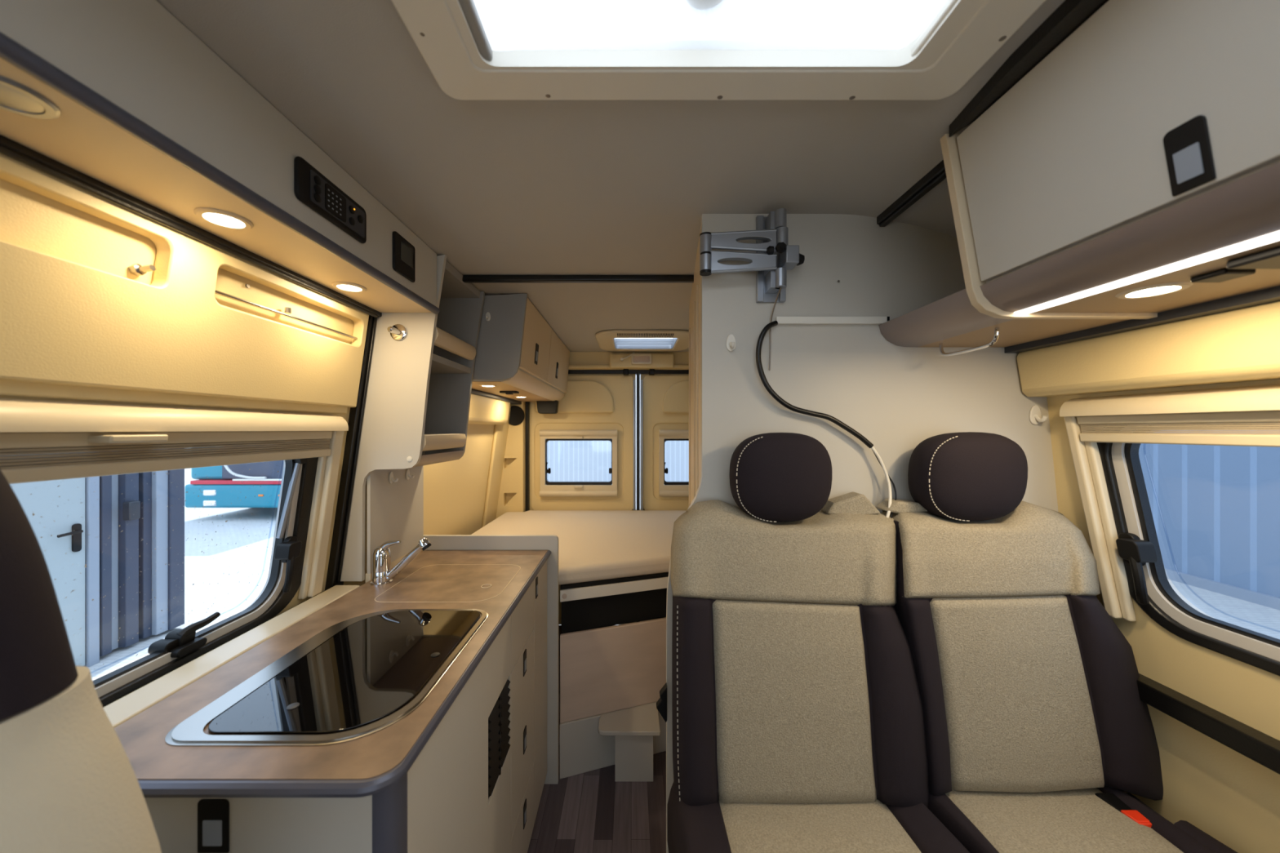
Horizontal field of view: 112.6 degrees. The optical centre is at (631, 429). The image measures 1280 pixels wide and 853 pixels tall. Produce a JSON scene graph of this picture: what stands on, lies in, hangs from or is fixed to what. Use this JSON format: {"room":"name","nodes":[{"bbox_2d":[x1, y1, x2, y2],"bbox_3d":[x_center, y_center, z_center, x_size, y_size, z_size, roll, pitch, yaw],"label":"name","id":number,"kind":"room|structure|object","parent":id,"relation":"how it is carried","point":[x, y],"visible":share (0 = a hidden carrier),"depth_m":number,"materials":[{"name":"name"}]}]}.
{"room":"vehicle interior","nodes":[
{"label":"vehicle interior","id":0,"kind":"room"},
{"bbox_2d":[0,178,494,707],"bbox_3d":[-0.930,0.500,0.795,0.281,1.720,4.390,0,0,0],"label":"wall","id":1,"kind":"structure","parent":0,"point":[30,220],"depth_m":0.88,"materials":[{"name":"beige plastic"}]},
{"bbox_2d":[128,263,155,275],"bbox_3d":[-0.789,-0.259,0.690,0.032,0.019,0.017,0,0,0],"label":"bolt","id":2,"kind":"object","parent":1,"relation":"attached to","point":[136,269],"visible":1,"depth_m":0.69,"materials":[{"name":"silver metal"}]},
{"bbox_2d":[0,379,347,413],"bbox_3d":[-0.825,-0.058,0.667,0.013,0.025,1.135,0,0,0],"label":"trim","id":3,"kind":"structure","parent":1,"relation":"attached to","point":[7,388],"depth_m":0.71,"materials":[{"name":"brown plastic"}]},
{"bbox_2d":[0,398,348,706],"bbox_3d":[-0.870,0.216,0.743,0.180,0.516,0.925,0,0,0],"label":"window","id":4,"kind":"structure","parent":1,"relation":"in","point":[30,428],"depth_m":0.83,"materials":[{"name":"beige plastic"}]},
{"bbox_2d":[0,439,330,469],"bbox_3d":[-0.831,0.039,0.746,0.022,0.026,0.832,0,0,0],"label":"blind","id":5,"kind":"object","parent":4,"relation":"attached to","point":[129,458],"depth_m":0.72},
{"bbox_2d":[0,153,368,407],"bbox_3d":[-0.796,-0.203,0.672,0.066,0.275,1.145,0,0,0],"label":"wall panel","id":6,"kind":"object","parent":1,"relation":"attached to","point":[63,322],"depth_m":0.71,"materials":[{"name":"brown"}]},
{"bbox_2d":[0,134,382,591],"bbox_3d":[-0.901,0.496,0.682,0.298,1.727,1.265,0,0,0],"label":"trim","id":7,"kind":"structure","parent":1,"relation":"attached to","point":[15,150],"depth_m":0.93,"materials":[{"name":"black rubber"}]},
{"bbox_2d":[103,585,359,728],"bbox_3d":[-0.837,0.479,0.781,0.076,0.042,0.962,0,0,0],"label":"window sill","id":8,"kind":"structure","parent":1,"relation":"attached to","point":[136,702],"depth_m":0.85,"materials":[{"name":"beige plastic"}]},
{"bbox_2d":[214,289,357,339],"bbox_3d":[-0.788,-0.269,1.012,0.012,0.021,0.445,0,0,0],"label":"rod","id":9,"kind":"object","parent":1,"relation":"attached to","point":[287,310],"visible":1,"depth_m":0.97,"materials":[{"name":"silver metal"}]},
{"bbox_2d":[467,393,510,425],"bbox_3d":[-0.789,-0.115,2.160,0.086,0.170,1.000,0,0,0],"label":"wall panel","id":10,"kind":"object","parent":1,"relation":"attached to","point":[482,410],"depth_m":2.25,"materials":[{"name":"brown plastic"}]},
{"bbox_2d":[471,389,521,404],"bbox_3d":[-0.762,-0.178,2.250,0.065,0.020,1.180,0,0,0],"label":"trim strip","id":11,"kind":"object","parent":1,"relation":"attached to","point":[512,402],"visible":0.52,"depth_m":2.30,"materials":[{"name":"grey plastic"}]},
{"bbox_2d":[481,404,511,527],"bbox_3d":[-0.908,0.560,2.795,0.242,1.600,0.390,0,0,0],"label":"trim","id":12,"kind":"structure","parent":1,"relation":"attached to","point":[500,432],"depth_m":2.70,"materials":[{"name":"brown plastic"}]},
{"bbox_2d":[471,293,569,401],"bbox_3d":[-0.603,-0.358,2.259,0.395,0.342,1.207,0,0,0],"label":"upper cabinet","id":13,"kind":"object","parent":1,"relation":"attached to","point":[517,349],"visible":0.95,"depth_m":1.71,"materials":[{"name":"grey laminate"}]},
{"bbox_2d":[485,311,490,320],"bbox_3d":[-0.554,-0.438,1.640,0.020,0.036,0.024,0,0,0],"label":"wall hook","id":14,"kind":"object","parent":13,"relation":"attached to","point":[487,314],"visible":1,"depth_m":1.65,"materials":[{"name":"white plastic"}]},
{"bbox_2d":[480,384,497,386],"bbox_3d":[-0.610,-0.188,1.820,0.072,0.004,0.072,0,0,0],"label":"recessed light","id":15,"kind":"object","parent":13,"relation":"attached to","point":[482,385],"visible":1,"depth_m":1.80,"materials":[{"name":"white plastic"}]},
{"bbox_2d":[499,391,519,395],"bbox_3d":[-0.600,-0.181,2.100,0.084,0.014,0.060,0,0,0],"label":"light switch","id":16,"kind":"object","parent":13,"relation":"attached to","point":[508,393],"visible":1,"depth_m":2.08,"materials":[{"name":"black plastic"}]},
{"bbox_2d":[536,400,558,413],"bbox_3d":[-0.553,-0.149,2.820,0.137,0.086,0.060,0,0,0],"label":"box","id":17,"kind":"object","parent":13,"relation":"attached to","point":[543,406],"visible":0.96,"depth_m":2.79,"materials":[{"name":"black plastic"}]},
{"bbox_2d":[495,401,525,519],"bbox_3d":[-0.816,0.485,2.917,0.188,1.750,0.145,0,0,0],"label":"wall pillar","id":18,"kind":"structure","parent":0,"point":[512,496],"depth_m":2.85,"materials":[{"name":"brown plastic"}]},
{"bbox_2d":[508,405,524,425],"bbox_3d":[-0.775,-0.094,2.837,0.132,0.132,0.016,0,0,0],"label":"loudspeaker","id":19,"kind":"object","parent":18,"relation":"attached to","point":[517,415],"visible":0.82,"depth_m":2.83,"materials":[{"name":"black plastic"}]},
{"bbox_2d":[529,368,635,510],"bbox_3d":[-0.335,0.099,2.935,0.730,1.022,0.100,0,0,0],"label":"door","id":20,"kind":"structure","parent":18,"relation":"attached to","point":[590,402],"depth_m":2.94,"materials":[{"name":"brown plastic"}]},
{"bbox_2d":[539,430,617,496],"bbox_3d":[-0.360,0.229,2.933,0.528,0.457,0.076,0,0,0],"label":"window","id":21,"kind":"structure","parent":20,"relation":"attached to","point":[548,488],"depth_m":2.92,"materials":[{"name":"beige plastic"}]},
{"bbox_2d":[156,0,911,351],"bbox_3d":[-0.085,-0.545,0.795,1.070,0.030,4.390,0,0,0],"label":"ceiling","id":22,"kind":"structure","parent":0,"point":[491,187],"depth_m":0.82,"materials":[{"name":"grey plastic"}]},
{"bbox_2d":[595,329,688,360],"bbox_3d":[0.080,-0.514,2.542,0.560,0.117,0.584,0,0,0],"label":"roof hatch","id":23,"kind":"object","parent":22,"relation":"attached to","point":[610,340],"visible":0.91,"depth_m":2.55,"materials":[{"name":"beige plastic"}]},
{"bbox_2d":[617,333,673,337],"bbox_3d":[0.075,-0.510,2.303,0.301,0.006,0.065,0,0,0],"label":"vent grille","id":24,"kind":"object","parent":23,"relation":"attached to","point":[619,335],"depth_m":2.29,"materials":[{"name":"grey plastic"}]},
{"bbox_2d":[391,0,1045,100],"bbox_3d":[0.104,-0.550,0.318,0.785,0.084,0.695,0,0,0],"label":"skylight","id":25,"kind":"object","parent":22,"relation":"attached to","point":[473,50],"visible":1,"depth_m":0.59,"materials":[{"name":"white plastic"}]},
{"bbox_2d":[527,625,666,852],"bbox_3d":[0.060,1.375,0.785,2.080,0.030,4.370,0,0,0],"label":"floor","id":26,"kind":"structure","parent":0,"point":[589,811],"depth_m":1.51,"materials":[{"name":"brown wood"}]},
{"bbox_2d":[0,469,161,852],"bbox_3d":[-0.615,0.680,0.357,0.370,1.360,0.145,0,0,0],"label":"seat","id":27,"kind":"object","parent":26,"relation":"on","point":[68,783],"visible":1,"depth_m":0.37,"materials":[{"name":"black fabric"}]},
{"bbox_2d":[144,560,546,852],"bbox_3d":[-0.556,0.920,1.103,0.479,0.879,1.061,0,0,0],"label":"base cabinet","id":28,"kind":"object","parent":26,"relation":"on","point":[476,785],"visible":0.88,"depth_m":0.78,"materials":[{"name":"grey laminate"}]},
{"bbox_2d":[114,550,551,797],"bbox_3d":[-0.559,0.469,1.092,0.506,0.061,1.084,0,0,0],"label":"countertop","id":29,"kind":"structure","parent":28,"relation":"on","point":[370,765],"depth_m":0.65,"materials":[{"name":"laminate"}]},
{"bbox_2d":[164,608,488,746],"bbox_3d":[-0.528,0.456,0.853,0.354,0.008,0.466,0,0,0],"label":"cooktop","id":30,"kind":"object","parent":29,"relation":"in","point":[357,677],"visible":1,"depth_m":0.76,"materials":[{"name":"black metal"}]},
{"bbox_2d":[367,465,423,573],"bbox_3d":[-0.801,0.280,1.468,0.010,0.319,0.333,0,0,0],"label":"panel","id":31,"kind":"object","parent":29,"relation":"on","point":[395,510],"visible":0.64,"depth_m":1.44,"materials":[{"name":"beige plastic"}]},
{"bbox_2d":[388,471,399,484],"bbox_3d":[-0.782,0.158,1.410,0.026,0.040,0.023,0,0,0],"label":"wall hook","id":32,"kind":"object","parent":31,"relation":"attached to","point":[391,479],"visible":1,"depth_m":1.41,"materials":[{"name":"white plastic"}]},
{"bbox_2d":[405,468,414,479],"bbox_3d":[-0.782,0.158,1.515,0.026,0.040,0.023,0,0,0],"label":"wall hook","id":33,"kind":"object","parent":31,"relation":"attached to","point":[408,476],"visible":1,"depth_m":1.51,"materials":[{"name":"white plastic"}]},
{"bbox_2d":[369,537,431,586],"bbox_3d":[-0.690,0.391,1.285,0.184,0.137,0.060,0,0,0],"label":"tap","id":34,"kind":"object","parent":29,"relation":"on","point":[382,573],"visible":1,"depth_m":1.27,"materials":[{"name":"silver metal"}]},
{"bbox_2d":[340,254,484,581],"bbox_3d":[-0.731,-0.035,1.443,0.338,0.985,0.394,0,0,0],"label":"open shelf unit","id":35,"kind":"object","parent":29,"relation":"on","point":[417,404],"depth_m":1.29,"materials":[{"name":"grey laminate"}]},
{"bbox_2d":[374,564,520,602],"bbox_3d":[-0.533,0.459,1.296,0.334,0.003,0.317,0,0,0],"label":"cover","id":36,"kind":"object","parent":29,"relation":"in","point":[433,583],"visible":1,"depth_m":1.26,"materials":[{"name":"beige wood"}]},
{"bbox_2d":[488,680,510,799],"bbox_3d":[-0.327,0.747,1.043,0.019,0.197,0.170,0,0,0],"label":"vent grille","id":37,"kind":"object","parent":28,"relation":"attached to","point":[499,714],"depth_m":1.03,"materials":[{"name":"black plastic"}]},
{"bbox_2d":[423,534,558,784],"bbox_3d":[-0.560,0.883,1.645,0.559,0.953,0.018,0,0,0],"label":"partition panel","id":38,"kind":"object","parent":26,"relation":"on","point":[438,542],"visible":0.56,"depth_m":1.64,"materials":[{"name":"grey laminate"}]},
{"bbox_2d":[559,572,668,779],"bbox_3d":[0.075,0.986,2.279,1.850,0.748,1.241,0,0,0],"label":"bed","id":39,"kind":"object","parent":26,"relation":"on","point":[606,670],"visible":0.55,"depth_m":1.73,"materials":[{"name":"beige laminate"}]},
{"bbox_2d":[471,510,686,585],"bbox_3d":[0.082,0.578,2.280,1.874,0.068,1.240,0,0,0],"label":"mattress","id":40,"kind":"object","parent":39,"relation":"on","point":[593,545],"visible":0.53,"depth_m":2.17,"materials":[{"name":"beige fabric"}]},
{"bbox_2d":[598,702,660,782],"bbox_3d":[-0.009,1.252,1.703,0.237,0.216,0.173,0,0,0],"label":"step","id":41,"kind":"structure","parent":26,"relation":"on","point":[633,730],"depth_m":1.65,"materials":[{"name":"grey laminate"}]},
{"bbox_2d":[666,431,1237,852],"bbox_3d":[0.626,0.682,0.723,1.096,1.355,0.645,0,0,0],"label":"seat","id":42,"kind":"object","parent":26,"relation":"on","point":[848,677],"visible":0.98,"depth_m":0.87,"materials":[{"name":"beige fabric"}]},
{"bbox_2d":[656,682,666,722],"bbox_3d":[0.072,0.645,1.010,0.025,0.085,0.020,0,0,0],"label":"belt","id":43,"kind":"object","parent":42,"relation":"attached to","point":[661,704],"visible":1,"depth_m":1.00,"materials":[{"name":"black fabric"}]},
{"bbox_2d":[666,805,673,852],"bbox_3d":[0.366,0.815,0.662,0.576,0.150,0.525,0,0,0],"label":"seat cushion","id":44,"kind":"object","parent":42,"relation":"on","point":[669,808],"depth_m":0.87,"materials":[{"name":"black fabric"}]},
{"bbox_2d":[558,509,666,624],"bbox_3d":[0.075,0.960,2.987,1.950,0.800,0.025,0,0,0],"label":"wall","id":45,"kind":"structure","parent":0,"point":[559,589],"depth_m":2.98,"materials":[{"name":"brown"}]},
{"bbox_2d":[525,369,688,622],"bbox_3d":[0.062,0.474,2.945,1.575,1.772,0.080,0,0,0],"label":"trim","id":46,"kind":"structure","parent":45,"relation":"attached to","point":[637,372],"depth_m":2.91,"materials":[{"name":"black rubber"}]},
{"bbox_2d":[568,351,688,369],"bbox_3d":[0.070,-0.476,2.945,1.860,0.128,0.090,0,0,0],"label":"wall","id":47,"kind":"structure","parent":0,"point":[575,357],"depth_m":2.90,"materials":[{"name":"brown"}]},
{"bbox_2d":[568,364,688,368],"bbox_3d":[0.070,-0.427,2.897,1.860,0.025,0.045,0,0,0],"label":"trim","id":48,"kind":"structure","parent":47,"relation":"attached to","point":[571,366],"depth_m":2.88,"materials":[{"name":"brown"}]},
{"bbox_2d":[631,353,651,364],"bbox_3d":[0.068,-0.470,2.832,0.135,0.070,0.020,0,0,0],"label":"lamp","id":49,"kind":"object","parent":47,"relation":"attached to","point":[636,358],"visible":1,"depth_m":2.82,"materials":[{"name":"beige plastic"}]},
{"bbox_2d":[609,353,674,368],"bbox_3d":[0.070,-0.461,2.880,0.430,0.098,0.080,0,0,0],"label":"trim","id":50,"kind":"structure","parent":47,"relation":"attached to","point":[659,361],"depth_m":2.84,"materials":[{"name":"brown"}]},
{"bbox_2d":[688,230,700,503],"bbox_3d":[0.226,0.415,1.463,0.024,1.890,0.800,0,0,5],"label":"wall","id":51,"kind":"structure","parent":0,"point":[696,273],"depth_m":1.33,"materials":[{"name":"beige wood"}]},
{"bbox_2d":[462,275,693,282],"bbox_3d":[-0.172,-0.519,1.468,0.815,0.022,0.025,0,0,0],"label":"trim","id":52,"kind":"structure","parent":51,"relation":"attached to","point":[466,278],"depth_m":1.46,"materials":[{"name":"black rubber"}]},
{"bbox_2d":[688,284,698,506],"bbox_3d":[0.217,0.475,1.472,0.016,1.770,0.548,0,0,5],"label":"trim","id":53,"kind":"structure","parent":51,"relation":"attached to","point":[697,285],"depth_m":1.36,"materials":[{"name":"beige plastic"}]},
{"bbox_2d":[440,0,1064,298],"bbox_3d":[0.095,-0.375,0.795,1.910,0.370,4.390,0,0,0],"label":"ceiling","id":54,"kind":"structure","parent":0,"point":[909,148],"depth_m":0.83,"materials":[{"name":"grey plastic"}]},
{"bbox_2d":[0,0,439,314],"bbox_3d":[-0.675,-0.437,0.665,0.210,0.181,1.231,0,0,0],"label":"upper cabinet","id":55,"kind":"object","parent":54,"relation":"attached to","point":[150,113],"depth_m":0.59,"materials":[{"name":"grey laminate"}]},
{"bbox_2d":[0,75,61,119],"bbox_3d":[-0.655,-0.350,0.445,0.072,0.004,0.072,0,0,0],"label":"reading lamp","id":56,"kind":"object","parent":55,"relation":"attached to","point":[15,97],"visible":1,"depth_m":0.45,"materials":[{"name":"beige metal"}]},
{"bbox_2d":[193,207,253,230],"bbox_3d":[-0.678,-0.350,0.711,0.072,0.004,0.072,0,0,0],"label":"recessed light","id":57,"kind":"object","parent":55,"relation":"attached to","point":[218,217],"visible":1,"depth_m":0.70,"materials":[{"name":"beige plastic"}]},
{"bbox_2d":[331,281,366,292],"bbox_3d":[-0.693,-0.350,1.049,0.072,0.004,0.072,0,0,0],"label":"recessed light","id":58,"kind":"object","parent":55,"relation":"attached to","point":[343,286],"visible":1,"depth_m":1.04,"materials":[{"name":"white plastic"}]},
{"bbox_2d":[392,231,415,282],"bbox_3d":[-0.580,-0.440,1.091,0.008,0.096,0.099,0,0,0],"label":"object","id":59,"kind":"object","parent":55,"relation":"attached to","point":[403,252],"visible":1,"depth_m":1.08,"materials":[{"name":"black plastic"}]},
{"bbox_2d":[949,0,1108,137],"bbox_3d":[0.532,-0.518,-0.330,0.065,0.021,2.140,0,0,0],"label":"trim","id":60,"kind":"structure","parent":54,"relation":"attached to","point":[1070,15],"depth_m":0.58,"materials":[{"name":"plastic"}]},
{"bbox_2d":[940,0,1279,319],"bbox_3d":[0.769,-0.356,0.254,0.443,0.320,1.007,0,0,0],"label":"upper cabinet","id":61,"kind":"object","parent":54,"relation":"attached to","point":[1143,149],"visible":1,"depth_m":0.52,"materials":[{"name":"grey laminate"}]},
{"bbox_2d":[1115,281,1193,298],"bbox_3d":[0.761,-0.203,0.623,0.072,0.004,0.072,0,0,0],"label":"recessed light","id":62,"kind":"object","parent":61,"relation":"attached to","point":[1171,287],"visible":1,"depth_m":0.62,"materials":[{"name":"white plastic"}]},
{"bbox_2d":[1190,267,1255,282],"bbox_3d":[0.765,-0.200,0.552,0.040,0.008,0.035,0,0,0],"label":"socket","id":63,"kind":"object","parent":61,"relation":"attached to","point":[1223,274],"visible":0.97,"depth_m":0.55,"materials":[{"name":"black plastic"}]},
{"bbox_2d":[1226,245,1279,268],"bbox_3d":[0.752,-0.195,0.477,0.075,0.018,0.075,0,0,0],"label":"block","id":64,"kind":"object","parent":61,"relation":"attached to","point":[1269,258],"visible":1,"depth_m":0.49,"materials":[{"name":"black plastic"}]},
{"bbox_2d":[666,213,1058,852],"bbox_3d":[0.625,0.415,1.058,1.077,1.890,0.021,0,0,0],"label":"wall","id":65,"kind":"structure","parent":0,"point":[897,397],"depth_m":1.05,"materials":[{"name":"white plastic"}]},
{"bbox_2d":[726,333,736,351],"bbox_3d":[0.244,-0.213,1.032,0.024,0.042,0.028,0,0,0],"label":"wall hook","id":66,"kind":"object","parent":65,"relation":"attached to","point":[731,340],"visible":1,"depth_m":1.04,"materials":[{"name":"white plastic"}]},
{"bbox_2d":[699,208,804,302],"bbox_3d":[0.281,-0.416,1.006,0.242,0.210,0.080,0,0,0],"label":"tv bracket","id":67,"kind":"object","parent":65,"relation":"attached to","point":[771,260],"visible":1,"depth_m":0.99,"materials":[{"name":"silver metal"}]},
{"bbox_2d":[768,288,781,370],"bbox_3d":[0.345,-0.239,1.021,0.005,0.190,0.046,0,0,-18],"label":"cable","id":68,"kind":"object","parent":67,"relation":"hanging from","point":[779,292],"visible":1,"depth_m":1.04,"materials":[{"name":"grey"}]},
{"bbox_2d":[755,320,897,518],"bbox_3d":[0.463,-0.026,1.019,0.326,0.480,0.056,0,0,9],"label":"cable","id":69,"kind":"object","parent":65,"relation":"attached to","point":[758,348],"visible":0.98,"depth_m":1.02,"materials":[{"name":"black rubber"}]},
{"bbox_2d":[775,316,889,324],"bbox_3d":[0.491,-0.267,1.040,0.278,0.019,0.012,0,0,0],"label":"duct","id":70,"kind":"object","parent":65,"relation":"attached to","point":[781,320],"visible":0.84,"depth_m":1.03,"materials":[{"name":"white plastic"}]},
{"bbox_2d":[876,159,946,226],"bbox_3d":[0.614,-0.509,-0.177,0.028,0.026,2.445,0,0,0],"label":"trim","id":71,"kind":"structure","parent":65,"relation":"attached to","point":[935,175],"depth_m":0.91,"materials":[{"name":"black plastic"}]},
{"bbox_2d":[878,288,1130,346],"bbox_3d":[0.795,-0.229,0.901,0.379,0.054,0.287,0,0,0],"label":"wall shelf","id":72,"kind":"object","parent":65,"relation":"attached to","point":[952,320],"visible":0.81,"depth_m":0.88,"materials":[{"name":"grey"}]},
{"bbox_2d":[938,327,999,356],"bbox_3d":[0.722,-0.184,0.918,0.007,0.036,0.161,0,0,0],"label":"towel rail","id":73,"kind":"object","parent":72,"relation":"attached to","point":[993,341],"visible":1,"depth_m":0.90,"materials":[{"name":"silver metal"}]},
{"bbox_2d":[1029,404,1048,424],"bbox_3d":[0.989,-0.036,1.030,0.028,0.048,0.032,0,0,0],"label":"wall hook","id":74,"kind":"object","parent":65,"relation":"attached to","point":[1035,415],"visible":1,"depth_m":1.04,"materials":[{"name":"white plastic"}]},
{"bbox_2d":[1047,378,1279,852],"bbox_3d":[1.113,0.550,0.718,0.222,1.620,4.544,0,0,0],"label":"wall","id":75,"kind":"structure","parent":0,"point":[1209,785],"depth_m":0.81,"materials":[{"name":"brown plastic"}]},
{"bbox_2d":[1004,285,1279,353],"bbox_3d":[0.950,-0.197,-0.177,0.070,0.018,2.446,0,0,0],"label":"trim","id":76,"kind":"structure","parent":75,"relation":"attached to","point":[1270,295],"depth_m":0.73,"materials":[{"name":"grey plastic"}]},
{"bbox_2d":[1016,300,1279,396],"bbox_3d":[0.984,-0.136,-0.178,0.092,0.112,2.444,0,0,0],"label":"wall panel","id":77,"kind":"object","parent":75,"relation":"attached to","point":[1242,344],"depth_m":0.76,"materials":[{"name":"brown"}]},
{"bbox_2d":[1059,383,1279,675],"bbox_3d":[1.048,0.167,0.503,0.143,0.478,0.963,0,0,0],"label":"window","id":78,"kind":"structure","parent":75,"relation":"in","point":[1126,548],"depth_m":0.86,"materials":[{"name":"beige plastic"}]},
{"bbox_2d":[1080,422,1279,435],"bbox_3d":[1.013,-0.002,0.514,0.020,0.019,0.879,0,0,0],"label":"blind","id":79,"kind":"object","parent":78,"relation":"attached to","point":[1086,428],"depth_m":0.78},
{"bbox_2d":[1137,673,1279,774],"bbox_3d":[1.064,0.537,-0.180,0.040,0.039,2.440,0,0,0],"label":"trim","id":80,"kind":"structure","parent":75,"relation":"attached to","point":[1254,744],"depth_m":0.77,"materials":[{"name":"black plastic"}]},
{"bbox_3d":[0.930,0.485,2.960,0.260,1.750,0.060,0,0,0],"label":"wall","id":81,"kind":"structure","parent":0,"visible":0},
{"bbox_2d":[640,368,688,510],"bbox_3d":[0.429,0.099,2.935,0.731,1.022,0.100,0,0,0],"label":"door","id":82,"kind":"structure","parent":81,"relation":"in","point":[664,397],"depth_m":2.94,"materials":[{"name":"brown plastic"}]},
{"bbox_2d":[658,430,688,496],"bbox_3d":[0.454,0.229,2.933,0.528,0.457,0.076,0,0,0],"label":"window","id":83,"kind":"structure","parent":82,"relation":"attached to","point":[669,488],"depth_m":2.92,"materials":[{"name":"beige plastic"}]},
{"label":"outside","id":84,"kind":"structure","parent":0,"visible":0},
{"bbox_2d":[86,468,1279,680],"bbox_3d":[-10.000,1.960,12.500,60.000,0.100,55.000,0,0,0],"label":"ground","id":85,"kind":"structure","parent":84,"point":[232,537],"depth_m":5.37,"materials":[{"name":"concrete"}]},
{"bbox_2d":[99,448,184,656],"bbox_3d":[-4.450,0.020,3.830,0.300,3.720,0.600,0,0,0],"label":"corrugated metal wall","id":86,"kind":"structure","parent":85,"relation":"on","point":[120,560],"depth_m":3.83,"materials":[{"name":"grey metal"}]},
{"bbox_2d":[184,444,284,507],"bbox_3d":[-8.100,0.285,13.325,2.500,3.250,9.150,0,0,0],"label":"coach","id":87,"kind":"object","parent":85,"relation":"on","point":[260,486],"visible":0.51,"depth_m":8.90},
{"bbox_2d":[546,374,688,509],"bbox_3d":[2.300,-4.115,8.150,9.800,12.050,0.300,0,0,0],"label":"wall","id":88,"kind":"structure","parent":85,"relation":"on","point":[567,460],"depth_m":8.00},
{"bbox_2d":[1138,430,1279,598],"bbox_3d":[7.050,-1.115,1.500,0.300,6.050,15.000,0,0,0],"label":"wall","id":89,"kind":"structure","parent":85,"relation":"on","point":[1215,509],"depth_m":5.02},
{"bbox_2d":[1164,568,1279,610],"bbox_3d":[6.880,1.850,1.500,0.040,0.120,15.000,0,0,0],"label":"trim","id":90,"kind":"structure","parent":89,"relation":"attached to","point":[1265,600],"depth_m":4.92,"materials":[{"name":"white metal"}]},
{"bbox_3d":[-4.575,0.035,-0.240,0.350,3.750,7.520,0,0,0],"label":"wall","id":91,"kind":"structure","parent":85,"relation":"on","visible":0},
{"bbox_2d":[0,452,99,666],"bbox_3d":[-4.357,0.810,2.975,0.086,2.200,1.050,0,0,0],"label":"door","id":92,"kind":"structure","parent":91,"relation":"in","point":[67,515],"depth_m":3.34,"materials":[{"name":"grey metal"}]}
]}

